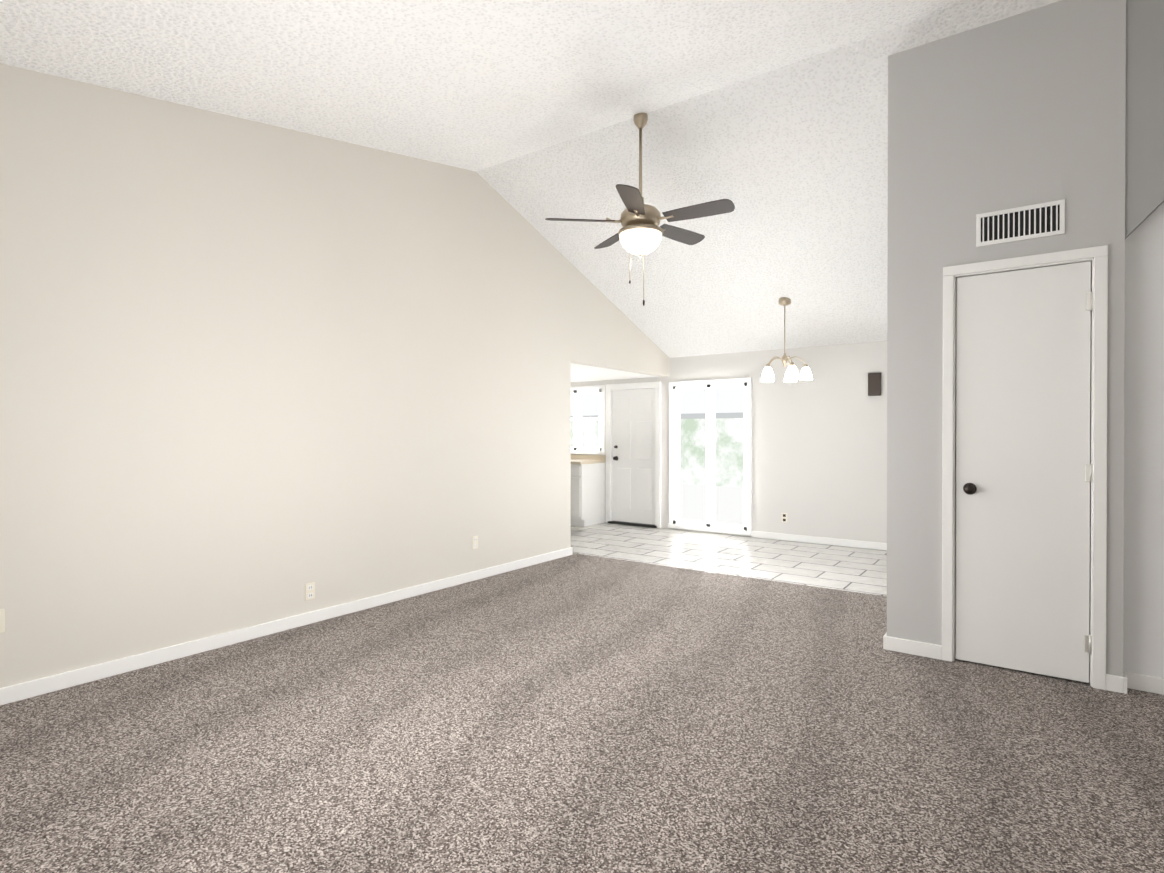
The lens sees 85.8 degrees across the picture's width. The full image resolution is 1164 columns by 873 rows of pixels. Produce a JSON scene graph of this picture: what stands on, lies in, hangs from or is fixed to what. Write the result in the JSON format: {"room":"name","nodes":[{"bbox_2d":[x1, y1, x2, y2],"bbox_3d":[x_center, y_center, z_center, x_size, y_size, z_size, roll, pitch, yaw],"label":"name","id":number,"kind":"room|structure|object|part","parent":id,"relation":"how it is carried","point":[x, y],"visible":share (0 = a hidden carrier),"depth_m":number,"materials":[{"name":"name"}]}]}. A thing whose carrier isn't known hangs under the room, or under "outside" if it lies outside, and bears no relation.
{"room":"living room","nodes":[
{"label":"living room","id":0,"kind":"room"},
{"bbox_2d":[0,63,669,687],"bbox_3d":[-1.586,-0.546,4.916,0.120,3.700,9.440,0,0,36],"label":"wall","id":1,"kind":"structure","parent":0,"point":[252,373],"depth_m":4.04,"materials":[{"name":"paint"}]},
{"bbox_2d":[0,609,4,632],"bbox_3d":[-2.856,0.903,3.046,0.008,0.115,0.072,0,0,36],"label":"electrical outlet","id":2,"kind":"object","parent":1,"relation":"attached to","point":[2,621],"visible":1,"depth_m":3.07,"materials":[{"name":"beige plastic"}]},
{"bbox_2d":[0,547,572,705],"bbox_3d":[-2.163,1.267,4.007,0.016,0.082,7.036,0,0,36],"label":"baseboard","id":3,"kind":"structure","parent":1,"relation":"attached to","point":[72,678],"depth_m":3.95,"materials":[{"name":"white wood"}]},
{"bbox_2d":[305,582,314,600],"bbox_3d":[-1.900,1.082,4.377,0.008,0.115,0.072,0,0,36],"label":"electrical outlet","id":4,"kind":"object","parent":1,"relation":"attached to","point":[309,591],"visible":1,"depth_m":4.37,"materials":[{"name":"beige plastic"}]},
{"bbox_2d":[308,585,312,597],"bbox_3d":[-1.898,1.082,4.376,0.002,0.088,0.034,0,0,36],"label":"socket","id":5,"kind":"object","parent":4,"relation":"attached to","point":[310,587],"depth_m":4.38,"materials":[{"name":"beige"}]},
{"bbox_2d":[472,536,477,548],"bbox_3d":[-0.968,0.960,5.673,0.008,0.115,0.072,0,0,36],"label":"electrical outlet","id":6,"kind":"object","parent":1,"relation":"attached to","point":[474,542],"visible":1,"depth_m":5.67,"materials":[{"name":"beige plastic"}]},
{"bbox_2d":[0,0,975,170],"bbox_3d":[-0.190,-1.930,1.609,6.240,1.099,5.710,0,0,36],"label":"ceiling","id":7,"kind":"structure","parent":0,"point":[474,85],"depth_m":3.46,"materials":[{"name":"white paint"}]},
{"bbox_2d":[0,553,1163,872],"bbox_3d":[-1.205,1.362,3.297,9.840,0.100,7.240,0,0,36],"label":"floor carpet","id":8,"kind":"object","parent":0,"point":[580,713],"visible":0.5,"depth_m":2.63,"materials":[{"name":"grey carpet"}]},
{"bbox_2d":[571,363,658,381],"bbox_3d":[-1.051,-0.885,8.742,3.480,0.100,2.600,0,0,36],"label":"ceiling","id":9,"kind":"structure","parent":0,"point":[581,373],"depth_m":8.42,"materials":[{"name":"white paint"}]},
{"bbox_2d":[571,522,886,595],"bbox_3d":[1.585,1.345,7.178,9.840,0.096,2.320,0,0,36],"label":"floor","id":10,"kind":"structure","parent":0,"point":[858,570],"depth_m":6.83,"materials":[{"name":"white tile"}]},
{"bbox_2d":[571,463,604,526],"bbox_3d":[-0.019,0.838,9.228,0.450,0.890,0.617,0,0,36],"label":"base cabinet","id":11,"kind":"object","parent":10,"relation":"on","point":[587,490],"depth_m":9.00,"materials":[{"name":"white wood"}]},
{"bbox_2d":[571,459,605,462],"bbox_3d":[-0.855,0.370,9.814,2.515,0.040,0.639,0,0,36],"label":"countertop","id":12,"kind":"structure","parent":11,"relation":"on","point":[572,460],"depth_m":9.21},
{"bbox_2d":[571,341,886,542],"bbox_3d":[2.227,0.058,8.065,9.840,2.460,0.120,0,0,36],"label":"wall","id":13,"kind":"structure","parent":0,"point":[819,454],"depth_m":7.59,"materials":[{"name":"paint"}]},
{"bbox_2d":[571,385,605,454],"bbox_3d":[-0.071,-0.250,9.697,1.120,1.040,0.150,0,0,36],"label":"kitchen window","id":14,"kind":"structure","parent":13,"relation":"in","point":[577,392],"depth_m":9.55,"materials":[{"name":"white"}]},
{"bbox_2d":[571,455,605,458],"bbox_3d":[-0.674,0.313,10.066,2.515,0.070,0.019,0,0,36],"label":"backsplash","id":15,"kind":"structure","parent":13,"relation":"attached to","point":[572,456],"depth_m":9.50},
{"bbox_2d":[608,521,656,527],"bbox_3d":[0.755,1.269,9.098,0.810,0.028,0.170,0,0,36],"label":"front door threshold sill","id":16,"kind":"structure","parent":13,"relation":"attached to","point":[633,524],"depth_m":9.04,"materials":[{"name":"grey metal"}]},
{"bbox_2d":[612,388,654,524],"bbox_3d":[0.765,0.285,9.107,0.742,1.936,0.045,0,0,36],"label":"front door","id":17,"kind":"structure","parent":13,"relation":"in","point":[633,514],"depth_m":9.09,"materials":[{"name":"white wood"}]},
{"bbox_2d":[613,396,650,510],"bbox_3d":[0.716,0.243,9.073,0.618,1.640,0.070,0,0,36],"label":"panels","id":18,"kind":"object","parent":17,"relation":"attached to","point":[623,446],"depth_m":9.05,"materials":[{"name":"white wood"}]},
{"bbox_2d":[606,382,660,527],"bbox_3d":[0.764,0.256,9.106,0.920,2.055,0.138,0,0,36],"label":"door frame","id":19,"kind":"structure","parent":13,"relation":"attached to","point":[610,388],"depth_m":8.99,"materials":[{"name":"white wood"}]},
{"bbox_2d":[668,378,751,535],"bbox_3d":[1.723,0.257,8.409,1.200,2.020,0.150,0,0,36],"label":"patio door","id":20,"kind":"structure","parent":13,"relation":"in","point":[709,524],"depth_m":8.38,"materials":[{"name":"white"}]},
{"bbox_2d":[781,513,786,522],"bbox_3d":[2.514,1.010,7.784,0.072,0.115,0.008,0,0,36],"label":"outlet","id":21,"kind":"object","parent":13,"relation":"attached to","point":[783,517],"visible":1,"depth_m":7.78,"materials":[{"name":"beige plastic"}]},
{"bbox_2d":[752,531,886,550],"bbox_3d":[3.054,1.251,7.393,2.154,0.082,0.016,0,0,36],"label":"baseboard","id":22,"kind":"structure","parent":13,"relation":"attached to","point":[757,534],"depth_m":7.51,"materials":[{"name":"white wood"}]},
{"bbox_2d":[868,373,880,395],"bbox_3d":[3.347,-0.594,7.161,0.127,0.257,0.035,0,0,36],"label":"speaker","id":23,"kind":"object","parent":13,"relation":"attached to","point":[874,384],"visible":0.98,"depth_m":7.15,"materials":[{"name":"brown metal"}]},
{"bbox_2d":[476,0,1060,357],"bbox_3d":[2.600,-1.768,5.491,6.240,1.463,3.850,0,0,36],"label":"ceiling","id":24,"kind":"structure","parent":0,"point":[790,161],"depth_m":5.44,"materials":[{"name":"white paint"}]},
{"bbox_2d":[545,113,734,305],"bbox_3d":[0.480,-1.686,4.663,1.331,1.457,1.358,0,0,36],"label":"fan","id":25,"kind":"object","parent":24,"relation":"hanging from","point":[641,232],"visible":1,"depth_m":4.56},
{"bbox_3d":[-0.016,-1.600,4.634,0.510,0.007,0.156,0,15,-5],"label":"blade","id":26,"kind":"part","parent":25,"relation":"part of","materials":[{"name":"brown wood"}]},
{"label":"blade","id":27,"kind":"part","parent":25,"relation":"part of","materials":[{"name":"grey wood"}]},
{"label":"blade","id":28,"kind":"part","parent":25,"relation":"part of","materials":[{"name":"grey wood"}]},
{"bbox_3d":[0.437,-1.434,4.676,0.316,0.146,0.316,0,0,36],"label":"lamp shade","id":29,"kind":"part","parent":25,"relation":"part of","materials":[{"name":"white glass"}]},
{"bbox_3d":[0.437,-1.655,4.675,0.306,0.250,0.306,0,0,36],"label":"motor","id":30,"kind":"part","parent":25,"relation":"part of","materials":[{"name":"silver metal"}]},
{"bbox_3d":[0.453,-1.265,4.601,0.010,0.520,0.011,0,0,36],"label":"chain","id":31,"kind":"part","parent":25,"relation":"part of","materials":[{"name":"silver metal"}]},
{"bbox_3d":[0.779,-1.601,4.976,0.510,0.007,0.156,0,-15,-41],"label":"blade","id":32,"kind":"part","parent":25,"relation":"part of","materials":[{"name":"brown wood"}]},
{"label":"blade","id":33,"kind":"part","parent":25,"relation":"part of","materials":[{"name":"grey wood"}]},
{"bbox_2d":[761,297,812,381],"bbox_3d":[2.182,-1.047,6.732,0.549,0.887,0.531,0,0,36],"label":"chandelier","id":34,"kind":"object","parent":24,"relation":"hanging from","point":[791,375],"visible":1,"depth_m":6.63,"materials":[{"name":"white glass"}]},
{"bbox_3d":[1.971,-0.670,6.644,0.140,0.133,0.138,0,0,36],"label":"lamp shade","id":35,"kind":"part","parent":34,"relation":"part of","materials":[{"name":"white glass"}]},
{"bbox_3d":[2.173,-1.138,6.716,0.012,0.546,0.011,0,0,36],"label":"stem","id":36,"kind":"part","parent":34,"relation":"part of","materials":[{"name":"silver metal"}]},
{"bbox_3d":[2.292,-0.671,6.897,0.140,0.133,0.138,0,0,36],"label":"lamp shade","id":37,"kind":"part","parent":34,"relation":"part of","materials":[{"name":"white glass"}]},
{"bbox_3d":[2.182,-0.669,6.503,0.140,0.133,0.138,0,0,36],"label":"lamp shade","id":38,"kind":"part","parent":34,"relation":"part of","materials":[{"name":"white glass"}]},
{"bbox_3d":[2.380,-0.670,6.660,0.140,0.133,0.138,0,0,36],"label":"lamp shade","id":39,"kind":"part","parent":34,"relation":"part of","materials":[{"name":"white glass"}]},
{"bbox_2d":[887,0,1125,676],"bbox_3d":[2.360,-0.520,3.575,1.106,3.662,0.120,0,0,36],"label":"wall","id":40,"kind":"structure","parent":0,"point":[1027,108],"depth_m":3.57,"materials":[{"name":"paint"}]},
{"bbox_2d":[883,632,941,659],"bbox_3d":[1.992,1.269,3.764,0.298,0.082,0.016,0,0,36],"label":"baseboard","id":41,"kind":"structure","parent":40,"relation":"attached to","point":[912,647],"depth_m":3.76,"materials":[{"name":"white wood"}]},
{"bbox_2d":[976,199,1064,246],"bbox_3d":[2.410,-1.172,3.454,0.400,0.183,0.012,0,0,36],"label":"air vent","id":42,"kind":"object","parent":40,"relation":"in","point":[1045,219],"visible":1,"depth_m":3.45,"materials":[{"name":"white metal"}]},
{"bbox_2d":[955,261,1090,682],"bbox_3d":[2.416,0.189,3.459,0.608,2.221,0.107,0,0,36],"label":"closet door","id":43,"kind":"structure","parent":40,"relation":"in","point":[1023,346],"depth_m":3.46,"materials":[{"name":"white wood"}]},
{"bbox_3d":[2.215,0.300,3.581,0.068,0.068,0.069,0,0,36],"label":"knob","id":44,"kind":"part","parent":43,"relation":"part of","materials":[{"name":"brown metal"}]},
{"bbox_2d":[942,245,1107,689],"bbox_3d":[2.448,0.161,3.503,0.740,2.299,0.138,0,0,36],"label":"door frame","id":45,"kind":"structure","parent":40,"relation":"attached to","point":[1097,256],"depth_m":3.30,"materials":[{"name":"white wood"}]},
{"bbox_2d":[1085,293,1089,652],"bbox_3d":[2.662,0.192,3.296,0.022,1.890,0.010,0,0,36],"label":"closet door hinge","id":46,"kind":"object","parent":40,"relation":"attached to","point":[1087,472],"visible":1,"depth_m":3.29,"materials":[{"name":"white metal"}]},
{"bbox_2d":[1089,635,1091,654],"bbox_3d":[2.668,1.092,3.287,0.012,0.100,0.012,0,0,36],"label":"pin","id":47,"kind":"object","parent":40,"relation":"attached to","point":[1090,644],"visible":1,"depth_m":3.28,"materials":[{"name":"white metal"}]},
{"bbox_2d":[1090,464,1091,482],"bbox_3d":[2.668,0.192,3.282,0.012,0.100,0.012,0,0,36],"label":"pin","id":48,"kind":"object","parent":40,"relation":"attached to","point":[1090,473],"visible":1,"depth_m":3.28,"materials":[{"name":"white metal"}]},
{"bbox_2d":[1090,291,1092,310],"bbox_3d":[2.668,-0.708,3.278,0.012,0.100,0.012,0,0,36],"label":"pin","id":49,"kind":"object","parent":40,"relation":"attached to","point":[1091,301],"visible":1,"depth_m":3.27,"materials":[{"name":"white metal"}]},
{"bbox_2d":[1123,202,1163,677],"bbox_3d":[3.482,-0.500,2.886,1.520,3.628,0.120,0,0,36],"label":"wall","id":50,"kind":"structure","parent":0,"point":[1143,611],"depth_m":3.23,"materials":[{"name":"paint"}]},
{"bbox_2d":[1116,671,1163,694],"bbox_3d":[3.419,1.273,2.847,1.474,0.082,0.030,0,0,36],"label":"baseboard","id":51,"kind":"structure","parent":50,"relation":"attached to","point":[1146,683],"depth_m":3.21,"materials":[{"name":"white wood"}]},
{"bbox_2d":[1125,0,1163,238],"bbox_3d":[3.297,-1.682,2.888,1.211,1.332,0.084,0,0,36],"label":"wall","id":52,"kind":"structure","parent":0,"point":[1144,151],"depth_m":3.17,"materials":[{"name":"paint"}]},
{"label":"outside","id":53,"kind":"structure","parent":0,"visible":0},
{"bbox_2d":[571,387,743,524],"bbox_3d":[2.723,-0.065,8.754,11.600,3.700,0.020,0,0,36],"label":"window","id":54,"kind":"structure","parent":53,"point":[729,455],"depth_m":9.38,"materials":[{"name":"glass"}]}
]}

